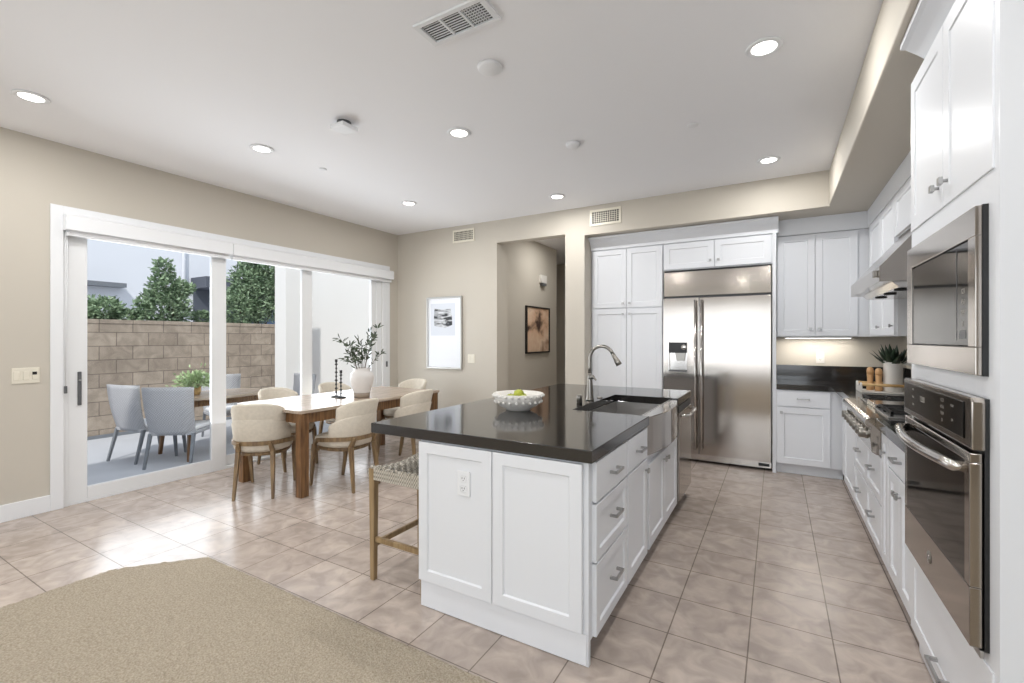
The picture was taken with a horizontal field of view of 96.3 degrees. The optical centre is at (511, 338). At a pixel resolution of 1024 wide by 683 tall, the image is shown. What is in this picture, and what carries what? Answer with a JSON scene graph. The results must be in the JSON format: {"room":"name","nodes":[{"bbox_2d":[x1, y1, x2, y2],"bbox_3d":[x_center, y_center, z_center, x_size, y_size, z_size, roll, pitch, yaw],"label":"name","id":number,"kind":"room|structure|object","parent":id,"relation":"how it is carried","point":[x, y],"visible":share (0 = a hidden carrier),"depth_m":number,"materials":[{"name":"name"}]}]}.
{"room":"kitchen","nodes":[
{"label":"kitchen","id":0,"kind":"room"},
{"bbox_2d":[0,127,397,504],"bbox_3d":[-4.120,-0.105,3.076,0.150,2.960,9.520,0,0,30],"label":"wall","id":1,"kind":"structure","parent":0,"point":[36,173],"depth_m":3.66,"materials":[{"name":"beige paint"}]},
{"bbox_2d":[0,495,49,522],"bbox_3d":[-5.017,1.311,1.351,0.016,0.128,5.334,0,0,30],"label":"baseboard","id":2,"kind":"structure","parent":1,"relation":"attached to","point":[16,510],"depth_m":3.53,"materials":[{"name":"white paint"}]},
{"bbox_2d":[11,367,39,383],"bbox_3d":[-3.756,0.285,3.545,0.012,0.120,0.155,0,0,30],"label":"light switch","id":3,"kind":"object","parent":1,"relation":"attached to","point":[18,375],"visible":1,"depth_m":3.54,"materials":[{"name":"beige plastic"}]},
{"bbox_2d":[63,213,232,393],"bbox_3d":[-3.283,-0.282,4.265,0.077,1.455,1.305,0,0,30],"label":"roller blind","id":4,"kind":"object","parent":1,"relation":"attached to","point":[78,226],"visible":1,"depth_m":4.09,"materials":[{"name":"white fabric"}]},
{"bbox_2d":[50,203,389,510],"bbox_3d":[-2.826,0.147,5.305,0.168,2.455,3.706,0,0,30],"label":"door","id":5,"kind":"structure","parent":1,"relation":"in","point":[68,411],"depth_m":3.87,"materials":[{"name":"white paint"}]},
{"bbox_2d":[230,243,393,366],"bbox_3d":[-2.373,-0.297,5.846,0.077,1.425,2.335,0,0,30],"label":"roller blind","id":6,"kind":"object","parent":1,"relation":"attached to","point":[245,253],"visible":0.95,"depth_m":5.61,"materials":[{"name":"white fabric"}]},
{"bbox_2d":[312,272,369,393],"bbox_3d":[-2.909,-0.285,8.656,3.319,3.480,0.300,0,0,30],"label":"wall","id":7,"kind":"structure","parent":0,"point":[340,304],"depth_m":8.88,"materials":[{"name":"white paint"}]},
{"bbox_2d":[0,0,882,264],"bbox_3d":[0.142,-1.635,2.832,7.780,0.100,13.350,0,0,30],"label":"ceiling","id":8,"kind":"structure","parent":0,"point":[184,88],"depth_m":2.94,"materials":[{"name":"white paint"}]},
{"bbox_2d":[10,89,50,103],"bbox_3d":[-3.143,-1.579,2.998,0.184,0.011,0.184,0,0,30],"label":"recessed light","id":9,"kind":"object","parent":8,"relation":"in","point":[26,95],"visible":1,"depth_m":2.99,"materials":[{"name":"white paint"}]},
{"bbox_2d":[249,144,273,153],"bbox_3d":[-2.082,-1.579,3.819,0.184,0.011,0.184,0,0,30],"label":"recessed light","id":10,"kind":"object","parent":8,"relation":"in","point":[260,148],"visible":1,"depth_m":3.80,"materials":[{"name":"white paint"}]},
{"bbox_2d":[330,119,357,135],"bbox_3d":[-1.229,-1.555,3.356,0.140,0.060,0.140,0,0,30],"label":"sensor box","id":11,"kind":"object","parent":8,"relation":"attached to","point":[343,126],"visible":1,"depth_m":3.33,"materials":[{"name":"white paint"}]},
{"bbox_2d":[401,201,416,205],"bbox_3d":[-1.205,-1.579,5.356,0.184,0.011,0.184,0,0,30],"label":"recessed light","id":12,"kind":"object","parent":8,"relation":"in","point":[407,203],"visible":1,"depth_m":5.35,"materials":[{"name":"white paint"}]},
{"bbox_2d":[413,0,501,46],"bbox_3d":[-0.276,-1.578,2.290,0.420,0.014,0.180,0,0,30],"label":"ceiling vent","id":13,"kind":"object","parent":8,"relation":"in","point":[469,16],"visible":1,"depth_m":2.28,"materials":[{"name":"white metal"}]},
{"bbox_2d":[447,127,470,137],"bbox_3d":[-0.406,-1.579,3.523,0.184,0.011,0.184,0,0,30],"label":"recessed light","id":14,"kind":"object","parent":8,"relation":"in","point":[456,132],"visible":1,"depth_m":3.51,"materials":[{"name":"white paint"}]},
{"bbox_2d":[477,59,502,75],"bbox_3d":[-0.129,-1.575,2.676,0.150,0.017,0.150,0,0,30],"label":"cover plate","id":15,"kind":"object","parent":8,"relation":"attached to","point":[489,67],"visible":1,"depth_m":2.65,"materials":[{"name":"white paint"}]},
{"bbox_2d":[549,194,564,198],"bbox_3d":[0.502,-1.579,5.100,0.184,0.011,0.184,0,0,30],"label":"recessed light","id":16,"kind":"object","parent":8,"relation":"in","point":[553,196],"visible":1,"depth_m":5.09,"materials":[{"name":"white paint"}]},
{"bbox_2d":[566,140,579,149],"bbox_3d":[0.495,-1.569,3.726,0.120,0.029,0.120,0,0,30],"label":"smoke detector","id":17,"kind":"object","parent":8,"relation":"attached to","point":[572,145],"visible":1,"depth_m":3.69,"materials":[{"name":"white paint"}]},
{"bbox_2d":[745,36,783,57],"bbox_3d":[1.368,-1.579,2.490,0.184,0.011,0.184,0,0,30],"label":"recessed light","id":18,"kind":"object","parent":8,"relation":"in","point":[765,46],"visible":1,"depth_m":2.48,"materials":[{"name":"white paint"}]},
{"bbox_2d":[757,156,780,163],"bbox_3d":[2.272,-1.579,4.058,0.184,0.011,0.184,0,0,30],"label":"recessed light","id":19,"kind":"object","parent":8,"relation":"in","point":[769,159],"visible":1,"depth_m":4.04,"materials":[{"name":"white paint"}]},
{"bbox_2d":[0,435,933,682],"bbox_3d":[0.151,1.435,2.827,7.760,0.120,13.350,0,0,30],"label":"floor","id":20,"kind":"structure","parent":0,"point":[756,574],"depth_m":2.76,"materials":[{"name":"beige tile"}]},
{"bbox_2d":[0,557,490,682],"bbox_3d":[-1.050,1.365,-0.812,5.810,0.018,5.545,0,0,30],"label":"carpet","id":21,"kind":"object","parent":20,"relation":"on","point":[198,620],"depth_m":2.09,"materials":[{"name":"beige carpet"}]},
{"bbox_2d":[231,404,295,500],"bbox_3d":[-2.251,0.964,4.160,0.516,0.823,0.614,0,0,-10],"label":"dining chair","id":22,"kind":"object","parent":20,"relation":"on","point":[257,429],"visible":1,"depth_m":3.94,"materials":[{"name":"beige fabric"}]},
{"bbox_2d":[257,387,317,471],"bbox_3d":[-2.479,0.964,5.028,0.614,0.823,0.516,0,0,30],"label":"dining chair","id":23,"kind":"object","parent":20,"relation":"on","point":[273,392],"visible":0.24,"depth_m":5.08,"materials":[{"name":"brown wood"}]},
{"bbox_2d":[288,422,313,432],"bbox_3d":[-2.429,0.945,4.999,0.500,0.091,0.428,0,0,30],"label":"seat cushion","id":24,"kind":"object","parent":23,"relation":"on","point":[311,425],"depth_m":4.88,"materials":[{"name":"beige fabric"}]},
{"bbox_2d":[237,386,439,498],"bbox_3d":[-1.766,0.998,4.969,0.980,0.755,1.870,0,0,30],"label":"dining table","id":25,"kind":"object","parent":20,"relation":"on","point":[302,410],"visible":0.66,"depth_m":4.39,"materials":[{"name":"brown wood"}]},
{"bbox_2d":[331,359,339,397],"bbox_3d":[-1.870,0.419,4.879,0.104,0.400,0.104,0,0,30],"label":"candlestick","id":26,"kind":"object","parent":25,"relation":"on","point":[336,360],"visible":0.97,"depth_m":4.87,"materials":[{"name":"black metal"}]},
{"bbox_2d":[336,370,345,398],"bbox_3d":[-1.789,0.474,4.798,0.104,0.290,0.104,0,0,30],"label":"candlestick","id":27,"kind":"object","parent":25,"relation":"on","point":[340,375],"visible":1,"depth_m":4.79,"materials":[{"name":"black metal"}]},
{"bbox_2d":[332,322,385,397],"bbox_3d":[-1.606,0.225,4.791,0.541,0.789,0.484,0,0,-43],"label":"vase","id":28,"kind":"object","parent":25,"relation":"on","point":[361,378],"visible":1,"depth_m":4.76,"materials":[{"name":"white ceramic"}]},
{"bbox_2d":[309,398,379,493],"bbox_3d":[-1.557,0.964,4.337,0.614,0.823,0.516,0,0,28],"label":"dining chair","id":29,"kind":"object","parent":20,"relation":"on","point":[350,431],"visible":0.98,"depth_m":4.14,"materials":[{"name":"beige fabric"}]},
{"bbox_2d":[315,432,359,447],"bbox_3d":[-1.607,0.945,4.363,0.500,0.091,0.428,0,0,28],"label":"seat cushion","id":30,"kind":"object","parent":29,"relation":"on","point":[337,441],"depth_m":4.12,"materials":[{"name":"beige fabric"}]},
{"bbox_2d":[318,382,370,450],"bbox_3d":[-2.092,0.964,5.659,0.614,0.823,0.516,0,0,30],"label":"dining chair","id":31,"kind":"object","parent":20,"relation":"on","point":[325,387],"visible":0.1,"depth_m":5.73,"materials":[{"name":"beige fabric"}]},
{"bbox_2d":[368,452,420,588],"bbox_3d":[-0.528,1.048,2.704,0.431,0.655,0.450,0,0,30],"label":"bar stool","id":32,"kind":"object","parent":20,"relation":"on","point":[405,473],"visible":0.46,"depth_m":2.61,"materials":[{"name":"brown wood"}]},
{"bbox_2d":[377,389,432,456],"bbox_3d":[-1.171,0.964,5.107,0.614,0.823,0.516,0,0,28],"label":"dining chair","id":33,"kind":"object","parent":20,"relation":"on","point":[418,401],"visible":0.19,"depth_m":4.88,"materials":[{"name":"beige fabric"}]},
{"bbox_2d":[383,378,426,447],"bbox_3d":[-1.420,0.964,6.111,0.516,0.823,0.614,0,0,30],"label":"dining chair","id":34,"kind":"object","parent":20,"relation":"on","point":[418,383],"visible":0.2,"depth_m":6.30,"materials":[{"name":"beige fabric"}]},
{"bbox_2d":[383,407,399,415],"bbox_3d":[-1.448,0.945,6.061,0.428,0.091,0.500,0,0,30],"label":"seat cushion","id":35,"kind":"object","parent":34,"relation":"on","point":[386,412],"depth_m":5.87,"materials":[{"name":"beige fabric"}]},
{"bbox_2d":[419,440,589,667],"bbox_3d":[-0.075,0.946,2.146,0.912,0.859,0.045,0,0,30],"label":"island end panel","id":36,"kind":"object","parent":20,"relation":"on","point":[510,558],"visible":0.96,"depth_m":2.09,"materials":[{"name":"white paint"}]},
{"bbox_2d":[457,470,469,496],"bbox_3d":[-0.234,0.700,2.216,0.073,0.120,0.010,0,0,30],"label":"electrical outlet","id":37,"kind":"object","parent":36,"relation":"attached to","point":[463,477],"visible":1,"depth_m":2.21,"materials":[{"name":"white paint"}]},
{"bbox_2d":[460,475,465,481],"bbox_3d":[-0.235,0.676,2.214,0.034,0.030,0.004,0,0,30],"label":"socket","id":38,"kind":"object","parent":37,"relation":"attached to","point":[462,477],"depth_m":2.21,"materials":[{"name":"white plastic"}]},
{"bbox_2d":[460,485,465,491],"bbox_3d":[-0.235,0.724,2.214,0.034,0.030,0.004,0,0,30],"label":"socket","id":39,"kind":"object","parent":37,"relation":"attached to","point":[462,487],"depth_m":2.21,"materials":[{"name":"white plastic"}]},
{"bbox_2d":[590,441,626,639],"bbox_3d":[0.228,0.945,2.284,0.636,0.858,0.493,0,0,30],"label":"drawers","id":40,"kind":"object","parent":20,"relation":"on","point":[608,479],"visible":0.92,"depth_m":2.08,"materials":[{"name":"white paint"}]},
{"bbox_2d":[592,245,663,388],"bbox_3d":[1.495,0.144,5.730,0.867,2.462,0.596,0,0,30],"label":"pantry cabinet","id":41,"kind":"object","parent":20,"relation":"on","point":[628,283],"visible":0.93,"depth_m":5.48,"materials":[{"name":"white paint"}]},
{"bbox_2d":[626,427,649,583],"bbox_3d":[0.460,0.945,2.687,0.636,0.858,0.435,0,0,30],"label":"base cabinet","id":42,"kind":"object","parent":20,"relation":"on","point":[637,470],"visible":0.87,"depth_m":2.52,"materials":[{"name":"white paint"}]},
{"bbox_2d":[606,398,696,501],"bbox_3d":[1.201,0.946,3.907,0.662,0.856,0.570,0,0,30],"label":"dishwasher","id":43,"kind":"object","parent":20,"relation":"on","point":[684,409],"visible":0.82,"depth_m":3.68,"materials":[{"name":"grey metal"}]},
{"bbox_2d":[646,437,676,549],"bbox_3d":[0.797,1.042,3.283,0.626,0.664,0.904,0,0,30],"label":"base cabinet","id":44,"kind":"object","parent":20,"relation":"on","point":[662,477],"visible":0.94,"depth_m":3.06,"materials":[{"name":"white paint"}]},
{"bbox_2d":[663,264,771,468],"bbox_3d":[2.328,0.286,5.206,1.082,2.118,0.654,0,0,30],"label":"refrigerator","id":45,"kind":"object","parent":20,"relation":"on","point":[717,322],"visible":0.96,"depth_m":4.93,"materials":[{"name":"grey metal"}]},
{"bbox_2d":[663,234,771,270],"bbox_3d":[2.347,-0.932,5.240,1.092,0.310,0.596,0,0,30],"label":"upper cabinet","id":46,"kind":"object","parent":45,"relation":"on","point":[756,249],"visible":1,"depth_m":4.98,"materials":[{"name":"white paint"}]},
{"bbox_2d":[588,216,777,251],"bbox_3d":[1.863,-1.163,5.217,2.018,0.148,0.218,0,0,30],"label":"trim","id":47,"kind":"structure","parent":46,"relation":"attached to","point":[766,225],"depth_m":5.10,"materials":[{"name":"white paint"}]},
{"bbox_2d":[772,233,775,472],"bbox_3d":[2.843,0.144,4.971,0.034,2.462,0.602,0,0,30],"label":"panel","id":48,"kind":"object","parent":20,"relation":"on","point":[773,234],"visible":0.93,"depth_m":4.71,"materials":[{"name":"white paint"}]},
{"bbox_2d":[776,384,842,479],"bbox_3d":[3.086,0.945,4.791,0.562,0.858,0.636,0,0,30],"label":"base cabinet","id":49,"kind":"object","parent":20,"relation":"on","point":[808,423],"visible":0.98,"depth_m":4.56,"materials":[{"name":"white paint"}]},
{"bbox_2d":[842,398,854,499],"bbox_3d":[3.162,0.945,3.817,0.621,0.858,0.948,0,0,30],"label":"base cabinet","id":50,"kind":"object","parent":20,"relation":"on","point":[848,463],"visible":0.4,"depth_m":3.91,"materials":[{"name":"white paint"}]},
{"bbox_2d":[777,365,910,398],"bbox_3d":[3.100,0.405,4.232,1.142,0.220,1.621,0,0,30],"label":"countertop","id":51,"kind":"structure","parent":50,"relation":"on","point":[841,380],"depth_m":4.85,"materials":[{"name":"black stone"}]},
{"bbox_2d":[842,394,909,454],"bbox_3d":[2.610,0.549,2.974,0.685,0.252,1.040,0,0,30],"label":"rangetop","id":52,"kind":"object","parent":51,"relation":"on","point":[861,414],"visible":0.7,"depth_m":2.90,"materials":[{"name":"silver metal"}]},
{"bbox_2d":[856,380,903,394],"bbox_3d":[3.235,0.417,3.930,0.435,0.084,0.280,0,0,30],"label":"serving tray","id":53,"kind":"object","parent":51,"relation":"on","point":[859,384],"visible":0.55,"depth_m":3.89,"materials":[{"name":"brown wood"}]},
{"bbox_2d":[856,380,861,390],"bbox_3d":[3.235,0.412,3.930,0.435,0.074,0.270,0,0,30],"label":"tray","id":54,"kind":"object","parent":53,"relation":"on","point":[858,383],"depth_m":4.02,"materials":[{"name":"white ceramic"}]},
{"bbox_2d":[866,367,873,389],"bbox_3d":[3.145,0.349,4.028,0.056,0.200,0.056,0,0,30],"label":"pepper mill","id":55,"kind":"object","parent":53,"relation":"on","point":[870,371],"visible":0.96,"depth_m":4.01,"materials":[{"name":"brown wood"}]},
{"bbox_2d":[875,368,882,390],"bbox_3d":[3.158,0.351,3.951,0.056,0.195,0.056,0,0,30],"label":"pepper mill","id":56,"kind":"object","parent":53,"relation":"on","point":[878,372],"visible":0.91,"depth_m":3.94,"materials":[{"name":"brown wood"}]},
{"bbox_2d":[869,344,911,391],"bbox_3d":[3.250,0.246,3.903,0.346,0.405,0.330,0,0,30],"label":"potted plant","id":57,"kind":"object","parent":53,"relation":"on","point":[893,362],"visible":0.89,"depth_m":3.87,"materials":[{"name":"green plant"}]},
{"bbox_2d":[853,432,881,556],"bbox_3d":[2.646,1.030,2.957,0.657,0.690,1.052,0,0,30],"label":"base cabinet","id":58,"kind":"object","parent":20,"relation":"on","point":[867,488],"visible":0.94,"depth_m":3.00,"materials":[{"name":"white paint"}]},
{"bbox_2d":[879,433,889,569],"bbox_3d":[2.341,0.945,2.417,0.647,0.858,0.184,0,0,30],"label":"base cabinet","id":59,"kind":"object","parent":20,"relation":"on","point":[884,452],"visible":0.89,"depth_m":2.58,"materials":[{"name":"white paint"}]},
{"bbox_2d":[888,439,910,617],"bbox_3d":[2.161,0.945,2.114,0.657,0.858,0.518,0,0,30],"label":"base cabinet","id":60,"kind":"object","parent":20,"relation":"on","point":[899,555],"visible":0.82,"depth_m":2.27,"materials":[{"name":"white paint"}]},
{"bbox_2d":[876,418,904,452],"bbox_3d":[2.212,0.405,2.193,0.645,0.220,0.704,0,0,30],"label":"countertop","id":61,"kind":"structure","parent":60,"relation":"on","point":[886,426],"depth_m":2.41,"materials":[{"name":"black stone"}]},
{"bbox_2d":[900,0,1023,682],"bbox_3d":[1.771,0.064,1.470,0.689,2.623,0.975,0,0,30],"label":"tall cabinet","id":62,"kind":"object","parent":20,"relation":"on","point":[967,90],"visible":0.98,"depth_m":1.31,"materials":[{"name":"white paint"}]},
{"bbox_2d":[895,378,989,658],"bbox_3d":[1.733,0.536,1.522,0.675,0.737,0.812,0,0,30],"label":"wall oven","id":63,"kind":"object","parent":62,"relation":"in","point":[945,434],"visible":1,"depth_m":1.44,"materials":[{"name":"grey metal"}]},
{"bbox_2d":[907,203,988,376],"bbox_3d":[1.719,-0.138,1.539,0.458,0.489,0.797,0,0,30],"label":"microwave","id":64,"kind":"object","parent":62,"relation":"in","point":[948,271],"visible":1,"depth_m":1.49,"materials":[{"name":"silver metal"}]},
{"bbox_3d":[0.538,0.946,3.231,0.892,0.859,2.444,0,0,30],"label":"panel","id":65,"kind":"object","parent":20,"relation":"on","visible":0},
{"bbox_2d":[371,384,690,463],"bbox_3d":[0.413,0.459,3.302,1.270,0.112,2.545,0,0,30],"label":"countertop","id":66,"kind":"structure","parent":65,"relation":"on","point":[560,427],"depth_m":2.49,"materials":[{"name":"black stone"}]},
{"bbox_2d":[492,390,544,410],"bbox_3d":[0.041,0.406,2.977,0.344,0.109,0.345,0,0,30],"label":"bowl","id":67,"kind":"object","parent":66,"relation":"on","point":[533,398],"visible":1,"depth_m":2.87,"materials":[{"name":"white ceramic"}]},
{"bbox_2d":[513,389,523,395],"bbox_3d":[0.044,0.359,2.973,0.072,0.073,0.072,0,0,30],"label":"fruit","id":68,"kind":"object","parent":67,"relation":"in","point":[518,392],"visible":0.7,"depth_m":2.95,"materials":[{"name":"green food"}]},
{"bbox_2d":[586,345,621,400],"bbox_3d":[0.662,0.251,3.361,0.274,0.417,0.116,0,0,30],"label":"kitchen faucet","id":69,"kind":"object","parent":66,"relation":"on","point":[589,396],"visible":1,"depth_m":3.42,"materials":[{"name":"silver metal"}]},
{"bbox_2d":[592,399,677,454],"bbox_3d":[0.857,0.585,3.248,0.544,0.230,0.925,0,0,30],"label":"sink","id":70,"kind":"object","parent":66,"relation":"in","point":[662,429],"visible":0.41,"depth_m":3.05,"materials":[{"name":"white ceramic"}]},
{"bbox_2d":[592,400,669,415],"bbox_3d":[0.816,0.581,3.272,0.450,0.209,0.925,0,0,30],"label":"basin","id":71,"kind":"object","parent":70,"relation":"in","point":[643,409],"depth_m":3.67,"materials":[{"name":"silver metal"}]},
{"bbox_2d":[503,241,564,390],"bbox_3d":[0.763,-0.105,7.938,2.600,2.960,3.780,0,0,30],"label":"wall","id":72,"kind":"structure","parent":0,"point":[523,262],"depth_m":7.30,"materials":[{"name":"beige paint"}]},
{"bbox_2d":[525,305,549,353],"bbox_3d":[0.428,-0.142,7.520,0.034,0.755,0.840,0,0,30],"label":"framed painting","id":73,"kind":"object","parent":72,"relation":"attached to","point":[537,319],"visible":1,"depth_m":7.49,"materials":[{"name":"black"}]},
{"bbox_2d":[539,275,546,285],"bbox_3d":[0.523,-0.968,7.661,0.059,0.175,0.200,0,0,30],"label":"door chime","id":74,"kind":"object","parent":72,"relation":"attached to","point":[542,279],"visible":1,"depth_m":7.62,"materials":[{"name":"white plastic"}]},
{"bbox_2d":[398,170,906,408],"bbox_3d":[1.156,-0.105,5.895,6.180,2.960,0.930,0,0,30],"label":"wall","id":75,"kind":"structure","parent":0,"point":[430,264],"depth_m":5.70,"materials":[{"name":"beige paint"}]},
{"bbox_2d":[426,296,462,369],"bbox_3d":[-0.970,-0.085,6.561,0.630,1.030,0.034,0,0,30],"label":"framed print","id":76,"kind":"object","parent":75,"relation":"attached to","point":[444,315],"visible":1,"depth_m":6.55,"materials":[{"name":"white paper"}]},
{"bbox_2d":[453,228,474,242],"bbox_3d":[-0.678,-1.440,6.408,0.370,0.180,0.010,0,0,30],"label":"air vent","id":77,"kind":"object","parent":75,"relation":"in","point":[466,235],"visible":1,"depth_m":6.40,"materials":[{"name":"beige metal"}]},
{"bbox_2d":[454,230,472,240],"bbox_3d":[-0.678,-1.440,6.408,0.314,0.124,0.006,0,0,30],"label":"grille","id":78,"kind":"object","parent":77,"relation":"attached to","point":[466,235],"depth_m":6.40,"materials":[{"name":"beige metal"}]},
{"bbox_2d":[468,354,474,362],"bbox_3d":[-0.563,0.275,6.341,0.115,0.120,0.010,0,0,30],"label":"light switch","id":79,"kind":"object","parent":75,"relation":"attached to","point":[471,357],"visible":1,"depth_m":6.34,"materials":[{"name":"beige plastic"}]},
{"bbox_2d":[590,206,620,226],"bbox_3d":[1.095,-1.435,5.387,0.380,0.190,0.010,0,0,30],"label":"air vent","id":80,"kind":"object","parent":75,"relation":"in","point":[612,215],"visible":1,"depth_m":5.38,"materials":[{"name":"beige metal"}]},
{"bbox_2d":[592,209,618,223],"bbox_3d":[1.095,-1.435,5.388,0.324,0.134,0.006,0,0,30],"label":"grille","id":81,"kind":"object","parent":80,"relation":"attached to","point":[599,216],"depth_m":5.38,"materials":[{"name":"beige metal"}]},
{"bbox_2d":[816,352,823,362],"bbox_3d":[3.368,0.205,5.013,0.075,0.120,0.010,0,0,30],"label":"electrical outlet","id":82,"kind":"object","parent":75,"relation":"attached to","point":[819,355],"visible":1,"depth_m":5.01,"materials":[{"name":"white plastic"}]},
{"bbox_2d":[776,228,869,336],"bbox_3d":[3.246,-0.550,4.834,0.798,1.060,0.431,0,0,30],"label":"upper cabinet","id":83,"kind":"object","parent":75,"relation":"attached to","point":[816,273],"visible":0.98,"depth_m":4.67,"materials":[{"name":"white paint"}]},
{"bbox_2d":[785,337,851,337],"bbox_3d":[3.259,-0.011,4.897,0.600,0.016,0.040,0,0,30],"label":"light","id":84,"kind":"object","parent":83,"relation":"attached to","point":[785,337],"visible":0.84,"depth_m":4.88,"materials":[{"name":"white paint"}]},
{"bbox_2d":[777,365,910,381],"bbox_3d":[3.101,0.378,4.235,1.142,0.166,1.615,0,0,30],"label":"backsplash","id":85,"kind":"structure","parent":75,"relation":"attached to","point":[784,372],"depth_m":4.97,"materials":[{"name":"black stone"}]},
{"bbox_2d":[599,0,923,236],"bbox_3d":[0.542,-1.417,1.782,3.140,0.334,8.430,0,0,30],"label":"soffit","id":86,"kind":"structure","parent":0,"point":[875,138],"depth_m":2.73,"materials":[{"name":"beige paint"}]},
{"bbox_3d":[2.133,-0.105,-0.074,1.470,2.960,10.300,0,0,30],"label":"wall","id":87,"kind":"structure","parent":0,"visible":0},
{"bbox_2d":[851,229,911,299],"bbox_3d":[2.628,-0.517,2.929,0.658,0.466,1.140,0,0,30],"label":"range hood","id":88,"kind":"object","parent":87,"relation":"attached to","point":[886,278],"visible":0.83,"depth_m":2.71,"materials":[{"name":"silver metal"}]},
{"bbox_2d":[869,197,906,336],"bbox_3d":[3.323,-0.550,3.877,0.402,1.060,1.164,0,0,30],"label":"upper cabinet","id":89,"kind":"object","parent":87,"relation":"attached to","point":[887,318],"visible":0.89,"depth_m":3.81,"materials":[{"name":"white paint"}]},
{"bbox_2d":[776,150,910,236],"bbox_3d":[2.665,-1.165,3.476,1.147,0.167,3.365,0,0,30],"label":"trim","id":90,"kind":"structure","parent":89,"relation":"attached to","point":[863,219],"depth_m":4.54,"materials":[{"name":"white paint"}]},
{"bbox_2d":[894,177,910,237],"bbox_3d":[2.752,-0.917,2.860,0.376,0.325,1.162,0,0,30],"label":"upper cabinet","id":91,"kind":"object","parent":87,"relation":"attached to","point":[902,199],"visible":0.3,"depth_m":3.24,"materials":[{"name":"white paint"}]},
{"label":"outside","id":92,"kind":"structure","parent":0,"visible":0},
{"bbox_2d":[87,419,330,484],"bbox_3d":[-7.181,1.505,8.751,10.820,0.100,16.000,0,0,30],"label":"ground","id":93,"kind":"structure","parent":92,"point":[121,463],"depth_m":5.71,"materials":[{"name":"concrete"}]},
{"bbox_2d":[87,294,145,319],"bbox_3d":[-6.654,0.361,7.432,0.677,2.191,1.142,0,0,30],"label":"tree","id":94,"kind":"object","parent":93,"relation":"on","point":[116,311],"visible":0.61,"depth_m":7.42,"materials":[{"name":"green plant"}]},
{"bbox_2d":[106,384,186,464],"bbox_3d":[-4.488,1.000,5.656,0.530,0.910,0.642,0,0,18],"label":"patio chair","id":95,"kind":"object","parent":93,"relation":"on","point":[124,400],"visible":0.73,"depth_m":5.38,"materials":[{"name":"grey metal"}]},
{"bbox_2d":[87,416,231,439],"bbox_3d":[-6.407,1.429,5.997,0.020,0.049,10.000,0,0,30],"label":"curb","id":96,"kind":"object","parent":93,"relation":"on","point":[227,418],"visible":0.02,"depth_m":6.80,"materials":[{"name":"grey concrete"}]},
{"bbox_2d":[130,256,209,321],"bbox_3d":[-6.107,-0.006,8.296,1.253,2.926,0.953,0,0,-33],"label":"tree","id":97,"kind":"object","parent":93,"relation":"on","point":[179,290],"visible":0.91,"depth_m":8.11,"materials":[{"name":"green plant"}]},
{"bbox_2d":[141,387,209,469],"bbox_3d":[-3.893,1.000,5.415,0.530,0.910,0.642,0,0,-8],"label":"patio chair","id":98,"kind":"object","parent":93,"relation":"on","point":[169,411],"visible":0.85,"depth_m":5.15,"materials":[{"name":"grey wicker"}]},
{"bbox_2d":[195,420,209,429],"bbox_3d":[-3.901,1.034,5.468,0.450,0.049,0.460,0,0,-8],"label":"seat cushion","id":99,"kind":"object","parent":98,"relation":"on","point":[199,424],"depth_m":5.50,"materials":[{"name":"white fabric"}]},
{"bbox_2d":[87,319,274,436],"bbox_3d":[-5.517,0.585,7.793,0.220,1.740,14.000,0,0,30],"label":"wall","id":100,"kind":"structure","parent":93,"relation":"on","point":[142,353],"depth_m":7.33,"materials":[{"name":"beige brick"}]},
{"bbox_2d":[87,239,274,323],"bbox_3d":[-11.089,-2.585,11.002,3.800,8.080,20.000,0,0,30],"label":"building","id":101,"kind":"structure","parent":93,"relation":"on","point":[113,269],"depth_m":11.53,"materials":[{"name":"white paint"}]},
{"bbox_2d":[158,388,260,461],"bbox_3d":[-3.882,1.085,6.043,0.880,0.740,1.200,0,0,30],"label":"patio table","id":102,"kind":"object","parent":93,"relation":"on","point":[239,395],"visible":0.31,"depth_m":5.88,"materials":[{"name":"brown wood"}]},
{"bbox_2d":[165,363,209,394],"bbox_3d":[-4.053,0.507,5.872,0.519,0.415,0.598,0,0,-26],"label":"potted plant","id":103,"kind":"object","parent":102,"relation":"on","point":[188,379],"visible":0.94,"depth_m":5.79,"materials":[{"name":"green plant"}]},
{"bbox_2d":[201,374,240,436],"bbox_3d":[-4.222,1.000,6.771,0.642,0.910,0.530,0,0,45],"label":"patio chair","id":104,"kind":"object","parent":93,"relation":"on","point":[232,380],"visible":0.34,"depth_m":7.02,"materials":[{"name":"grey metal"}]},
{"bbox_2d":[205,405,233,412],"bbox_3d":[-4.184,1.034,6.732,0.460,0.049,0.450,0,0,45],"label":"seat cushion","id":105,"kind":"object","parent":104,"relation":"on","point":[228,407],"depth_m":6.66,"materials":[{"name":"white fabric"}]},
{"bbox_2d":[226,261,274,323],"bbox_3d":[-5.128,-0.306,9.552,1.217,3.525,1.959,0,0,30],"label":"tree","id":106,"kind":"object","parent":93,"relation":"on","point":[259,282],"visible":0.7,"depth_m":9.12,"materials":[{"name":"green plant"}]},
{"bbox_2d":[275,266,299,389],"bbox_3d":[-3.889,0.040,7.975,0.300,2.830,0.300,0,0,30],"label":"patio column","id":107,"kind":"structure","parent":93,"relation":"on","point":[287,280],"depth_m":7.87,"materials":[{"name":"white paint"}]},
{"bbox_2d":[293,373,315,395],"bbox_3d":[-3.361,1.000,6.885,0.530,0.910,0.642,0,0,32],"label":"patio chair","id":108,"kind":"object","parent":93,"relation":"on","point":[296,386],"visible":0.07,"depth_m":7.18,"materials":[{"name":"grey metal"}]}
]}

